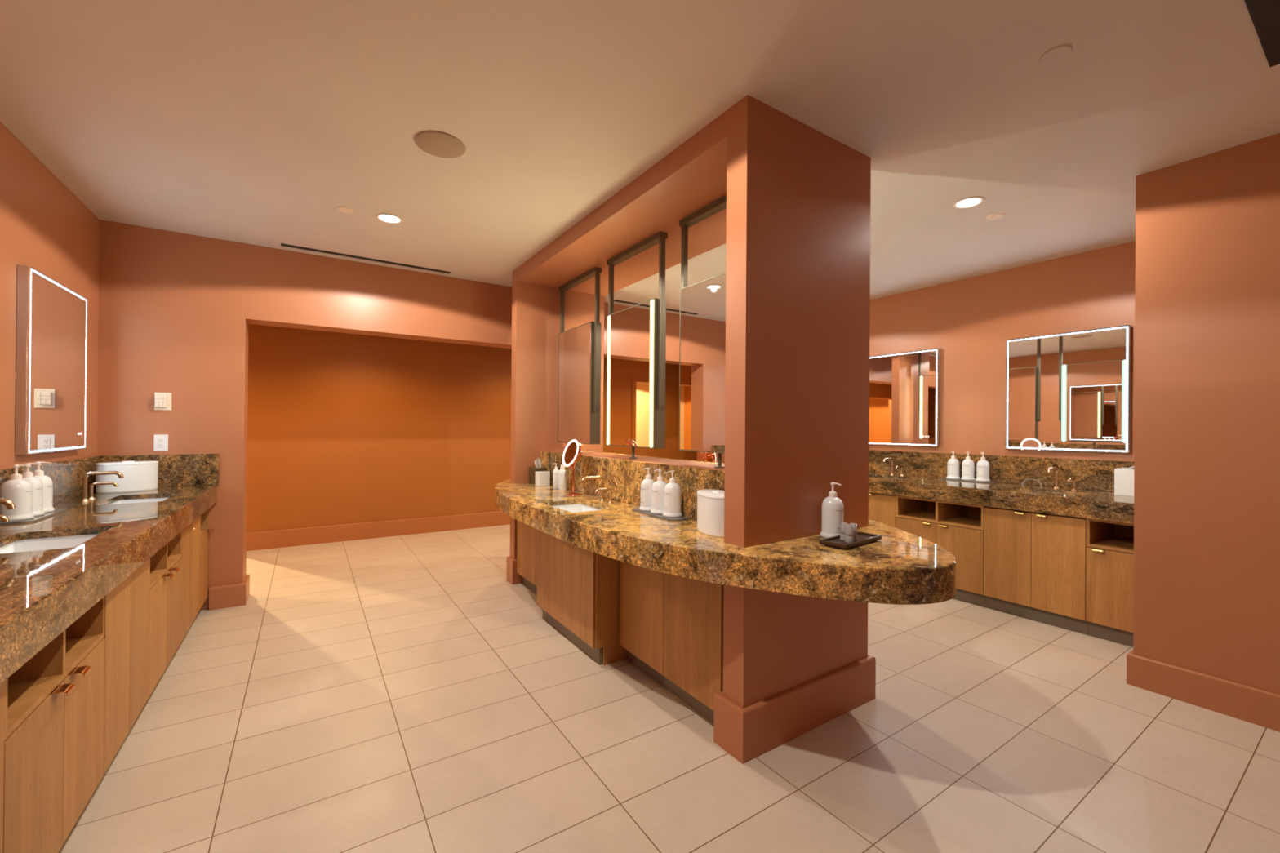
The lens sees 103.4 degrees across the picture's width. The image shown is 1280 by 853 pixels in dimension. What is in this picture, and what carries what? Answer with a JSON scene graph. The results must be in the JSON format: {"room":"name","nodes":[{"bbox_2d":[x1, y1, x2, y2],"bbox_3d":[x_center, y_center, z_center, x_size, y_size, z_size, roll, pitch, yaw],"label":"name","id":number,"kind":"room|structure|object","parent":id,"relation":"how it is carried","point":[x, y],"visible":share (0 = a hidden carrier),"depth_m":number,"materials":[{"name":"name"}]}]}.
{"room":"public restroom","nodes":[
{"label":"public restroom","id":0,"kind":"room"},
{"bbox_2d":[0,121,99,469],"bbox_3d":[-1.588,-0.022,0.099,0.150,2.768,7.909,1,0,-33],"label":"wall","id":1,"kind":"structure","parent":0,"point":[45,227],"depth_m":2.66,"materials":[{"name":"paint"}]},
{"bbox_2d":[0,455,100,504],"bbox_3d":[-2.667,0.318,1.891,0.020,0.232,3.688,1,0,-33],"label":"backsplash","id":2,"kind":"structure","parent":1,"relation":"attached to","point":[66,476],"depth_m":2.96,"materials":[{"name":"brown stone"}]},
{"bbox_2d":[14,264,87,454],"bbox_3d":[-3.253,-0.328,2.814,0.045,0.934,0.780,1,0,-33],"label":"wall mirror","id":3,"kind":"object","parent":1,"relation":"attached to","point":[51,355],"visible":1,"depth_m":2.69,"materials":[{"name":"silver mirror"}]},
{"bbox_2d":[97,219,724,610],"bbox_3d":[-1.158,-0.004,5.257,6.534,2.768,0.240,1,0,-33],"label":"wall","id":4,"kind":"structure","parent":0,"point":[176,309],"depth_m":3.80,"materials":[{"name":"paint"}]},
{"bbox_2d":[100,453,219,487],"bbox_3d":[-3.424,0.317,3.612,0.644,0.232,0.020,1,0,-33],"label":"backsplash","id":5,"kind":"structure","parent":4,"relation":"attached to","point":[184,469],"depth_m":3.67,"materials":[{"name":"brown stone"}]},
{"bbox_2d":[153,434,168,450],"bbox_3d":[-3.427,0.116,3.616,0.076,0.116,0.010,1,0,-33],"label":"power outlet","id":6,"kind":"object","parent":4,"relation":"attached to","point":[160,441],"visible":1,"depth_m":3.61,"materials":[{"name":"white plastic"}]},
{"bbox_2d":[157,437,164,448],"bbox_3d":[-3.426,0.116,3.614,0.034,0.072,0.003,1,0,-33],"label":"socket","id":7,"kind":"object","parent":6,"relation":"attached to","point":[160,440],"depth_m":3.61,"materials":[{"name":"white plastic"}]},
{"bbox_2d":[154,392,171,410],"bbox_3d":[-3.409,-0.180,3.609,0.092,0.126,0.041,1,0,-33],"label":"light switch","id":8,"kind":"object","parent":4,"relation":"attached to","point":[162,401],"visible":1,"depth_m":3.60,"materials":[{"name":"beige plastic"}]},
{"bbox_2d":[208,573,249,610],"bbox_3d":[-3.178,1.278,3.921,0.216,0.165,0.304,1,0,-33],"label":"baseboard","id":9,"kind":"structure","parent":4,"relation":"attached to","point":[220,597],"depth_m":3.80,"materials":[{"name":"paint"}]},
{"bbox_2d":[246,324,697,532],"bbox_3d":[-2.399,0.125,6.836,10.500,2.500,0.120,1,0,-33],"label":"wall","id":10,"kind":"structure","parent":0,"point":[343,428],"depth_m":6.20,"materials":[{"name":"paint"}]},
{"bbox_2d":[246,511,510,551],"bbox_3d":[-1.173,1.287,7.559,7.638,0.200,0.022,1,0,-33],"label":"baseboard","id":11,"kind":"structure","parent":10,"relation":"attached to","point":[258,540],"depth_m":6.15,"materials":[{"name":"orange wood"}]},
{"bbox_2d":[516,110,727,296],"bbox_3d":[0.017,-1.325,3.563,0.879,0.116,2.662,1,0,-33],"label":"beam","id":12,"kind":"structure","parent":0,"point":[692,176],"depth_m":3.20,"materials":[{"name":"paint"}]},
{"bbox_2d":[557,266,601,444],"bbox_3d":[-0.528,-0.521,4.325,0.090,1.497,0.697,1,0,-33],"label":"mirror","id":13,"kind":"object","parent":12,"relation":"hanging from","point":[579,384],"visible":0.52,"depth_m":4.19,"materials":[{"name":"brown mirror"}]},
{"bbox_2d":[605,231,667,458],"bbox_3d":[-0.042,-0.519,3.585,0.090,1.497,0.697,1,0,-33],"label":"mirror","id":14,"kind":"object","parent":12,"relation":"hanging from","point":[636,335],"visible":0.98,"depth_m":3.47,"materials":[{"name":"brown mirror"}]},
{"bbox_2d":[678,195,726,468],"bbox_3d":[0.453,-0.518,2.833,0.090,1.497,0.697,1,0,-33],"label":"mirror","id":15,"kind":"object","parent":12,"relation":"hanging from","point":[702,334],"visible":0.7,"depth_m":2.90,"materials":[{"name":"brown mirror"}]},
{"bbox_2d":[549,450,724,519],"bbox_3d":[0.001,0.807,3.557,0.371,1.155,2.662,1,0,-33],"label":"wall","id":16,"kind":"structure","parent":0,"point":[641,459],"depth_m":3.40,"materials":[{"name":"paint"}]},
{"bbox_2d":[540,451,724,519],"bbox_3d":[-0.160,0.363,3.451,0.020,0.279,2.660,1,0,-33],"label":"backsplash","id":17,"kind":"structure","parent":16,"relation":"attached to","point":[624,478],"depth_m":3.30,"materials":[{"name":"brown stone"}]},
{"bbox_2d":[582,450,724,464],"bbox_3d":[0.168,0.366,3.666,0.020,0.279,2.660,1,0,-33],"label":"ledge","id":18,"kind":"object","parent":16,"relation":"attached to","point":[583,451],"depth_m":3.70,"materials":[{"name":"brown stone"}]},
{"bbox_2d":[494,479,956,604],"bbox_3d":[0.023,0.569,3.529,1.580,0.128,4.020,1,0,-33],"label":"countertop","id":19,"kind":"structure","parent":16,"relation":"attached to","point":[901,567],"depth_m":2.09,"materials":[{"name":"brown stone"}]},
{"bbox_2d":[528,457,546,484],"bbox_3d":[-0.898,0.384,4.442,0.116,0.233,0.136,1,0,-33],"label":"tissue box","id":20,"kind":"object","parent":19,"relation":"on","point":[538,463],"visible":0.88,"depth_m":4.42,"materials":[{"name":"brown metal"}]},
{"bbox_2d":[534,471,550,486],"bbox_3d":[-0.826,0.441,4.286,0.096,0.118,0.096,1,0,-33],"label":"box","id":21,"kind":"object","parent":19,"relation":"on","point":[542,477],"visible":1,"depth_m":4.25,"materials":[{"name":"white ceramic"}]},
{"bbox_2d":[551,463,559,488],"bbox_3d":[-0.674,0.398,4.057,0.050,0.205,0.050,0,0,12],"label":"bottle","id":22,"kind":"object","parent":19,"relation":"on","point":[555,473],"visible":0.98,"depth_m":4.04,"materials":[{"name":"white plastic"}]},
{"bbox_2d":[558,464,562,489],"bbox_3d":[-0.626,0.402,4.043,0.050,0.197,0.050,1,0,-33],"label":"bottle","id":23,"kind":"object","parent":19,"relation":"on","point":[561,469],"visible":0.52,"depth_m":4.03,"materials":[{"name":"white plastic"}]},
{"bbox_2d":[560,465,566,490],"bbox_3d":[-0.603,0.402,3.989,0.050,0.197,0.050,1,0,-33],"label":"bottle","id":24,"kind":"object","parent":19,"relation":"on","point":[563,473],"visible":0.95,"depth_m":3.97,"materials":[{"name":"white plastic"}]},
{"bbox_2d":[562,439,582,495],"bbox_3d":[-0.488,0.297,3.724,0.126,0.408,0.216,1,0,-33],"label":"makeup mirror","id":25,"kind":"object","parent":19,"relation":"on","point":[572,454],"visible":1,"depth_m":3.70,"materials":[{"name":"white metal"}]},
{"bbox_2d":[553,503,601,512],"bbox_3d":[-0.403,0.574,3.204,0.324,0.085,0.514,1,0,-33],"label":"sink","id":26,"kind":"object","parent":19,"relation":"in","point":[576,508],"visible":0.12,"depth_m":3.44,"materials":[{"name":"white ceramic"}]},
{"bbox_2d":[580,475,605,501],"bbox_3d":[-0.311,0.415,3.368,0.182,0.172,0.044,1,0,-33],"label":"faucet","id":27,"kind":"object","parent":19,"relation":"on","point":[600,477],"visible":1,"depth_m":3.39,"materials":[{"name":"brown metal"}]},
{"bbox_2d":[595,488,613,503],"bbox_3d":[-0.233,0.452,3.300,0.134,0.100,0.040,1,0,-33],"label":"spout","id":28,"kind":"object","parent":19,"relation":"on","point":[610,501],"visible":1,"depth_m":3.31,"materials":[{"name":"brown metal"}]},
{"bbox_2d":[631,507,688,520],"bbox_3d":[0.107,0.499,2.889,0.125,0.008,0.430,1,0,-33],"label":"tray","id":29,"kind":"object","parent":19,"relation":"on","point":[660,516],"visible":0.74,"depth_m":2.79,"materials":[{"name":"grey plastic"}]},
{"bbox_2d":[639,467,654,511],"bbox_3d":[0.050,0.369,2.995,0.110,0.252,0.110,1,0,-33],"label":"pump bottle","id":30,"kind":"object","parent":29,"relation":"on","point":[646,484],"visible":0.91,"depth_m":2.95,"materials":[{"name":"white plastic"}]},
{"bbox_2d":[650,469,666,514],"bbox_3d":[0.115,0.370,2.897,0.110,0.252,0.110,1,0,-33],"label":"pump bottle","id":31,"kind":"object","parent":29,"relation":"on","point":[658,486],"visible":0.9,"depth_m":2.86,"materials":[{"name":"white plastic"}]},
{"bbox_2d":[662,471,682,517],"bbox_3d":[0.180,0.370,2.797,0.110,0.252,0.110,1,0,-33],"label":"pump bottle","id":32,"kind":"object","parent":29,"relation":"on","point":[672,492],"visible":1,"depth_m":2.76,"materials":[{"name":"white plastic"}]},
{"bbox_2d":[696,451,715,462],"bbox_3d":[0.446,0.304,3.459,0.124,0.407,0.212,1,0,-33],"label":"makeup mirror","id":33,"kind":"object","parent":19,"relation":"on","point":[701,456],"visible":0.17,"depth_m":3.40,"materials":[{"name":"orange metal"}]},
{"bbox_2d":[697,488,724,537],"bbox_3d":[0.364,0.406,2.408,0.160,0.196,0.281,0,0,-15],"label":"canister","id":34,"kind":"object","parent":19,"relation":"on","point":[710,502],"visible":0.6,"depth_m":2.32,"materials":[{"name":"white ceramic"}]},
{"bbox_2d":[819,482,844,537],"bbox_3d":[0.884,0.381,2.319,0.110,0.252,0.110,1,0,-33],"label":"pump bottle","id":35,"kind":"object","parent":19,"relation":"on","point":[833,508],"visible":0.88,"depth_m":2.28,"materials":[{"name":"white plastic"}]},
{"bbox_2d":[819,531,881,549],"bbox_3d":[0.923,0.497,2.209,0.310,0.022,0.120,1,0,-39],"label":"tray","id":36,"kind":"object","parent":19,"relation":"on","point":[863,537],"visible":0.81,"depth_m":2.18,"materials":[{"name":"brown wood"}]},
{"bbox_2d":[840,533,845,540],"bbox_3d":[0.895,0.476,2.214,0.037,0.041,0.037,1,0,-33],"label":"plastic cup","id":37,"kind":"object","parent":36,"relation":"on","point":[842,535],"visible":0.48,"depth_m":2.20,"materials":[{"name":"white"}]},
{"bbox_2d":[840,522,848,533],"bbox_3d":[0.895,0.444,2.215,0.037,0.041,0.037,1,0,-33],"label":"plastic cup","id":38,"kind":"object","parent":37,"relation":"on","point":[842,527],"visible":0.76,"depth_m":2.20,"materials":[{"name":"white"}]},
{"bbox_2d":[844,534,853,542],"bbox_3d":[0.898,0.476,2.168,0.037,0.041,0.037,1,0,-33],"label":"plastic cup","id":39,"kind":"object","parent":36,"relation":"on","point":[848,539],"visible":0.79,"depth_m":2.15,"materials":[{"name":"white"}]},
{"bbox_2d":[844,524,853,535],"bbox_3d":[0.898,0.444,2.168,0.037,0.041,0.037,1,0,-33],"label":"plastic cup","id":40,"kind":"object","parent":39,"relation":"on","point":[849,531],"visible":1,"depth_m":2.15,"materials":[{"name":"white plastic"}]},
{"bbox_2d":[853,533,857,541],"bbox_3d":[0.929,0.476,2.203,0.037,0.041,0.037,1,0,-33],"label":"plastic cup","id":41,"kind":"object","parent":36,"relation":"on","point":[855,539],"visible":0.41,"depth_m":2.19,"materials":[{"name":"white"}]},
{"bbox_2d":[849,523,857,533],"bbox_3d":[0.929,0.444,2.203,0.037,0.041,0.037,1,0,-33],"label":"plastic cup","id":42,"kind":"object","parent":41,"relation":"on","point":[855,525],"visible":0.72,"depth_m":2.19,"materials":[{"name":"white"}]},
{"bbox_2d":[0,0,1279,314],"bbox_3d":[1.169,-1.430,1.793,6.900,0.100,8.119,1,0,-33],"label":"ceiling","id":43,"kind":"structure","parent":0,"point":[249,122],"depth_m":2.19,"materials":[{"name":"paint"}]},
{"bbox_2d":[337,206,354,213],"bbox_3d":[-1.898,-1.396,3.257,0.096,0.007,0.096,1,0,-33],"label":"sprinkler cover","id":44,"kind":"object","parent":43,"relation":"attached to","point":[343,209],"visible":1,"depth_m":3.25,"materials":[{"name":"beige plastic"}]},
{"bbox_2d":[280,243,450,273],"bbox_3d":[-2.244,-1.396,4.240,1.252,0.006,0.056,1,0,-33],"label":"ceiling vent","id":45,"kind":"object","parent":43,"relation":"in","point":[282,244],"visible":1,"depth_m":4.19,"materials":[{"name":"black metal"}]},
{"bbox_2d":[376,213,402,223],"bbox_3d":[-1.679,-1.394,3.389,0.160,0.006,0.160,1,0,-33],"label":"recessed light","id":46,"kind":"object","parent":43,"relation":"in","point":[388,218],"visible":1,"depth_m":3.39,"materials":[{"name":"beige"}]},
{"bbox_2d":[414,130,465,158],"bbox_3d":[-0.986,-1.389,2.498,0.236,0.010,0.236,1,0,-33],"label":"ceiling speaker","id":47,"kind":"object","parent":43,"relation":"attached to","point":[435,143],"visible":1,"depth_m":2.48,"materials":[{"name":"beige"}]},
{"bbox_2d":[953,196,984,208],"bbox_3d":[2.005,-1.367,3.084,0.160,0.006,0.160,1,0,-33],"label":"recessed light","id":48,"kind":"object","parent":43,"relation":"in","point":[971,202],"visible":1,"depth_m":3.08,"materials":[{"name":"beige"}]},
{"bbox_2d":[986,213,1004,220],"bbox_3d":[2.310,-1.363,3.288,0.096,0.007,0.096,1,0,-33],"label":"sprinkler cover","id":49,"kind":"object","parent":43,"relation":"attached to","point":[995,216],"visible":1,"depth_m":3.28,"materials":[{"name":"beige"}]},
{"bbox_2d":[1039,44,1072,63],"bbox_3d":[1.537,-1.374,1.869,0.096,0.005,0.096,1,0,-33],"label":"sprinkler cover","id":50,"kind":"object","parent":43,"relation":"attached to","point":[1058,53],"visible":1,"depth_m":1.86,"materials":[{"name":"paint"}]},
{"bbox_2d":[1244,0,1279,66],"bbox_3d":[2.287,-1.364,1.483,0.630,0.016,0.612,1,0,-33],"label":"ceiling vent","id":51,"kind":"object","parent":43,"relation":"in","point":[1264,15],"visible":1,"depth_m":1.71,"materials":[{"name":"black metal"}]},
{"bbox_2d":[57,524,1279,852],"bbox_3d":[-0.222,1.408,3.686,12.700,0.050,12.800,1,0,-33],"label":"floor","id":52,"kind":"structure","parent":0,"point":[399,694],"depth_m":2.17,"materials":[{"name":"tile"}]},
{"bbox_2d":[0,680,4,852],"bbox_3d":[-1.588,0.967,0.825,0.520,0.796,0.604,1,0,-33],"label":"vanity cabinet","id":53,"kind":"object","parent":52,"relation":"on","point":[2,685],"visible":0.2,"depth_m":1.21,"materials":[{"name":"brown wood"}]},
{"bbox_2d":[3,595,105,852],"bbox_3d":[-1.941,0.965,1.391,0.551,0.796,0.726,1,0,-33],"label":"vanity cabinet","id":54,"kind":"object","parent":52,"relation":"on","point":[54,709],"visible":0.85,"depth_m":1.49,"materials":[{"name":"brown wood"}]},
{"bbox_2d":[103,559,149,773],"bbox_3d":[-2.321,0.964,1.941,0.520,0.796,0.608,1,0,-33],"label":"vanity cabinet","id":55,"kind":"object","parent":52,"relation":"on","point":[126,606],"visible":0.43,"depth_m":2.03,"materials":[{"name":"brown wood"}]},
{"bbox_2d":[147,531,182,698],"bbox_3d":[-2.673,0.963,2.505,0.551,0.796,0.720,1,0,-33],"label":"vanity cabinet","id":56,"kind":"object","parent":52,"relation":"on","point":[166,565],"visible":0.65,"depth_m":2.61,"materials":[{"name":"brown wood"}]},
{"bbox_2d":[181,515,200,641],"bbox_3d":[-3.050,0.962,3.054,0.524,0.796,0.608,1,0,-33],"label":"vanity cabinet","id":57,"kind":"object","parent":52,"relation":"on","point":[190,536],"visible":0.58,"depth_m":3.16,"materials":[{"name":"brown wood"}]},
{"bbox_2d":[200,508,213,608],"bbox_3d":[-3.310,0.961,3.474,0.551,0.796,0.376,1,0,-33],"label":"vanity cabinet","id":58,"kind":"object","parent":52,"relation":"on","point":[204,536],"visible":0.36,"depth_m":3.63,"materials":[{"name":"brown wood"}]},
{"bbox_2d":[0,484,217,684],"bbox_3d":[-2.417,0.501,2.067,0.634,0.128,3.708,1,0,-33],"label":"countertop","id":59,"kind":"structure","parent":58,"relation":"on","point":[42,593],"depth_m":1.76,"materials":[{"name":"brown stone"}]},
{"bbox_2d":[0,514,8,522],"bbox_3d":[-2.486,0.386,1.909,0.134,0.100,0.040,1,0,-33],"label":"spout","id":60,"kind":"object","parent":59,"relation":"on","point":[4,519],"visible":1,"depth_m":1.94,"materials":[{"name":"brown metal"}]},
{"bbox_2d":[0,497,15,509],"bbox_3d":[-2.407,0.350,1.835,0.182,0.172,0.044,1,0,-33],"label":"faucet","id":61,"kind":"object","parent":59,"relation":"on","point":[8,504],"visible":1,"depth_m":1.87,"materials":[{"name":"brown metal"}]},
{"bbox_2d":[0,508,66,524],"bbox_3d":[-2.913,0.430,2.418,0.135,0.008,0.420,1,0,-33],"label":"tray","id":62,"kind":"object","parent":59,"relation":"on","point":[36,518],"visible":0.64,"depth_m":2.36,"materials":[{"name":"grey plastic"}]},
{"bbox_2d":[0,464,34,521],"bbox_3d":[-2.855,0.300,2.313,0.110,0.252,0.110,1,0,-33],"label":"pump bottle","id":63,"kind":"object","parent":62,"relation":"on","point":[19,491],"visible":0.98,"depth_m":2.29,"materials":[{"name":"white plastic"}]},
{"bbox_2d":[21,462,44,516],"bbox_3d":[-2.916,0.300,2.406,0.110,0.252,0.110,1,0,-33],"label":"pump bottle","id":64,"kind":"object","parent":62,"relation":"on","point":[37,485],"visible":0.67,"depth_m":2.40,"materials":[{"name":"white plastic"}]},
{"bbox_2d":[32,462,54,512],"bbox_3d":[-2.980,0.300,2.503,0.110,0.252,0.110,1,0,-33],"label":"pump bottle","id":65,"kind":"object","parent":62,"relation":"on","point":[47,484],"visible":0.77,"depth_m":2.50,"materials":[{"name":"white plastic"}]},
{"bbox_2d":[0,533,99,553],"bbox_3d":[-2.299,0.511,1.952,0.324,0.085,0.514,1,0,-33],"label":"sink","id":66,"kind":"object","parent":59,"relation":"in","point":[55,543],"visible":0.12,"depth_m":2.12,"materials":[{"name":"white ceramic"}]},
{"bbox_2d":[79,471,124,502],"bbox_3d":[-3.138,0.347,2.947,0.182,0.172,0.044,1,0,-33],"label":"faucet","id":67,"kind":"object","parent":59,"relation":"on","point":[84,480],"visible":1,"depth_m":2.91,"materials":[{"name":"brown metal"}]},
{"bbox_2d":[87,481,118,499],"bbox_3d":[-3.221,0.383,3.029,0.134,0.100,0.040,1,0,-33],"label":"spout","id":68,"kind":"object","parent":59,"relation":"on","point":[91,487],"visible":0.97,"depth_m":3.01,"materials":[{"name":"brown metal"}]},
{"bbox_2d":[95,460,158,493],"bbox_3d":[-3.435,0.332,3.392,0.160,0.201,0.308,0,0,27],"label":"canister","id":69,"kind":"object","parent":59,"relation":"on","point":[139,476],"visible":1,"depth_m":3.34,"materials":[{"name":"white ceramic"}]},
{"bbox_2d":[109,497,169,504],"bbox_3d":[-3.030,0.508,3.065,0.324,0.085,0.514,1,0,-33],"label":"sink","id":70,"kind":"object","parent":59,"relation":"in","point":[153,500],"visible":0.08,"depth_m":3.24,"materials":[{"name":"white ceramic"}]},
{"bbox_2d":[516,520,537,594],"bbox_3d":[-0.744,1.005,4.121,0.235,0.751,0.840,1,0,-33],"label":"vanity cabinet","id":71,"kind":"object","parent":52,"relation":"on","point":[526,535],"visible":0.28,"depth_m":4.21,"materials":[{"name":"brown wood"}]},
{"bbox_2d":[510,268,604,559],"bbox_3d":[-0.757,-0.002,4.721,0.879,2.768,0.118,1,0,-33],"label":"wall pier","id":72,"kind":"object","parent":52,"relation":"on","point":[535,308],"visible":0.36,"depth_m":4.54,"materials":[{"name":"paint"}]},
{"bbox_2d":[506,556,522,584],"bbox_3d":[-0.767,1.276,4.718,0.923,0.212,0.160,1,0,-33],"label":"baseboard","id":73,"kind":"object","parent":72,"relation":"attached to","point":[513,577],"visible":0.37,"depth_m":4.42,"materials":[{"name":"paint"}]},
{"bbox_2d":[537,529,627,665],"bbox_3d":[-0.336,1.006,3.358,0.387,0.751,0.871,1,0,-33],"label":"vanity cabinet","id":74,"kind":"object","parent":52,"relation":"on","point":[579,588],"visible":0.51,"depth_m":3.03,"materials":[{"name":"brown wood"}]},
{"bbox_2d":[619,561,724,724],"bbox_3d":[0.219,1.008,2.656,0.235,0.751,0.864,1,0,-33],"label":"vanity cabinet","id":75,"kind":"object","parent":52,"relation":"on","point":[671,630],"visible":0.45,"depth_m":2.50,"materials":[{"name":"brown wood"}]},
{"bbox_2d":[868,492,897,527],"bbox_3d":[2.297,1.008,4.874,0.551,0.796,0.618,1,0,-33],"label":"vanity cabinet","id":76,"kind":"object","parent":52,"relation":"on","point":[882,507],"visible":0.12,"depth_m":4.58,"materials":[{"name":"brown wood"}]},
{"bbox_2d":[895,495,986,607],"bbox_3d":[2.659,1.009,4.323,0.551,0.796,0.698,1,0,-33],"label":"vanity cabinet","id":77,"kind":"object","parent":52,"relation":"on","point":[957,528],"visible":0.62,"depth_m":4.12,"materials":[{"name":"brown wood"}]},
{"bbox_2d":[983,506,1088,635],"bbox_3d":[3.020,1.010,3.775,0.551,0.796,0.610,1,0,-33],"label":"vanity cabinet","id":78,"kind":"object","parent":52,"relation":"on","point":[1035,563],"visible":0.87,"depth_m":3.62,"materials":[{"name":"brown wood"}]},
{"bbox_2d":[1085,518,1133,646],"bbox_3d":[3.288,1.011,3.367,0.551,0.796,0.362,1,0,-33],"label":"vanity cabinet","id":79,"kind":"object","parent":52,"relation":"on","point":[1109,570],"visible":0.51,"depth_m":3.31,"materials":[{"name":"brown wood"}]},
{"bbox_2d":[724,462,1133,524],"bbox_3d":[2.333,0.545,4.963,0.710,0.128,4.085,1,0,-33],"label":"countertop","id":80,"kind":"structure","parent":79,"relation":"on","point":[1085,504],"depth_m":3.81,"materials":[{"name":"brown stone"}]},
{"bbox_2d":[882,457,894,475],"bbox_3d":[2.465,0.396,5.013,0.182,0.172,0.044,1,0,-33],"label":"faucet","id":81,"kind":"object","parent":80,"relation":"on","point":[884,459],"visible":1,"depth_m":5.04,"materials":[{"name":"brown metal"}]},
{"bbox_2d":[894,465,904,475],"bbox_3d":[2.534,0.433,4.939,0.134,0.100,0.040,1,0,-33],"label":"spout","id":82,"kind":"object","parent":80,"relation":"on","point":[900,466],"visible":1,"depth_m":4.95,"materials":[{"name":"brown metal"}]},
{"bbox_2d":[940,477,995,483],"bbox_3d":[2.921,0.480,4.508,0.135,0.008,0.420,1,0,-33],"label":"tray","id":83,"kind":"object","parent":80,"relation":"on","point":[944,478],"visible":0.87,"depth_m":4.45,"materials":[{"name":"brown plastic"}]},
{"bbox_2d":[946,451,959,479],"bbox_3d":[2.862,0.351,4.617,0.110,0.252,0.110,1,0,-33],"label":"pump bottle","id":84,"kind":"object","parent":83,"relation":"on","point":[953,464],"visible":1,"depth_m":4.58,"materials":[{"name":"white plastic"}]},
{"bbox_2d":[960,451,975,480],"bbox_3d":[2.930,0.351,4.513,0.110,0.252,0.110,1,0,-33],"label":"pump bottle","id":85,"kind":"object","parent":83,"relation":"on","point":[968,464],"visible":1,"depth_m":4.48,"materials":[{"name":"white plastic"}]},
{"bbox_2d":[975,452,990,481],"bbox_3d":[2.995,0.351,4.414,0.110,0.252,0.110,1,0,-33],"label":"pump bottle","id":86,"kind":"object","parent":83,"relation":"on","point":[982,465],"visible":1,"depth_m":4.38,"materials":[{"name":"white plastic"}]},
{"bbox_2d":[1047,466,1060,488],"bbox_3d":[3.192,0.399,3.906,0.182,0.172,0.044,1,0,-33],"label":"faucet","id":87,"kind":"object","parent":80,"relation":"on","point":[1056,472],"visible":1,"depth_m":3.93,"materials":[{"name":"brown metal"}]},
{"bbox_2d":[1067,477,1077,490],"bbox_3d":[3.267,0.435,3.823,0.134,0.100,0.040,1,0,-33],"label":"spout","id":88,"kind":"object","parent":80,"relation":"on","point":[1069,479],"visible":1,"depth_m":3.84,"materials":[{"name":"brown metal"}]},
{"bbox_2d":[1114,466,1133,496],"bbox_3d":[3.517,0.366,3.520,0.170,0.240,0.280,1,0,-33],"label":"box","id":89,"kind":"object","parent":80,"relation":"on","point":[1123,477],"visible":0.32,"depth_m":3.55,"materials":[{"name":"white ceramic"}]},
{"bbox_2d":[723,94,871,708],"bbox_3d":[0.771,0.003,2.396,0.879,2.768,0.122,1,0,-33],"label":"column","id":90,"kind":"structure","parent":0,"point":[797,258],"depth_m":2.26,"materials":[{"name":"paint"}]},
{"bbox_2d":[713,654,875,764],"bbox_3d":[0.764,1.281,2.402,0.937,0.212,0.178,1,0,-33],"label":"baseboard","id":91,"kind":"object","parent":90,"relation":"attached to","point":[746,734],"visible":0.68,"depth_m":2.23,"materials":[{"name":"paint"}]},
{"bbox_2d":[868,240,1135,461],"bbox_3d":[3.747,0.029,3.605,0.150,2.768,7.909,1,0,-33],"label":"wall","id":92,"kind":"structure","parent":0,"point":[971,320],"depth_m":4.45,"materials":[{"name":"paint"}]},
{"bbox_2d":[868,348,940,446],"bbox_3d":[2.629,-0.276,5.133,0.045,0.934,0.780,1,0,-33],"label":"wall mirror","id":93,"kind":"object","parent":92,"relation":"attached to","point":[904,388],"visible":0.84,"depth_m":5.05,"materials":[{"name":"silver metal"}]},
{"bbox_2d":[868,449,1133,492],"bbox_3d":[2.623,0.368,5.154,0.020,0.232,4.085,1,0,-33],"label":"backsplash","id":94,"kind":"structure","parent":92,"relation":"attached to","point":[1089,474],"depth_m":4.26,"materials":[{"name":"brown stone"}]},
{"bbox_2d":[1005,324,1131,453],"bbox_3d":[3.364,-0.274,4.015,0.045,0.934,0.780,1,0,-33],"label":"wall mirror","id":95,"kind":"object","parent":92,"relation":"attached to","point":[1068,391],"visible":1,"depth_m":3.96,"materials":[{"name":"silver metal"}]},
{"bbox_2d":[1133,133,1279,694],"bbox_3d":[4.274,0.028,1.506,1.274,2.768,3.822,1,0,-33],"label":"wall","id":96,"kind":"structure","parent":0,"point":[1206,457],"depth_m":2.52,"materials":[{"name":"paint"}]},
{"bbox_2d":[1126,649,1279,732],"bbox_3d":[3.983,1.326,1.331,0.660,0.165,3.844,1,0,-33],"label":"baseboard","id":97,"kind":"structure","parent":96,"relation":"attached to","point":[1253,705],"depth_m":2.51,"materials":[{"name":"paint"}]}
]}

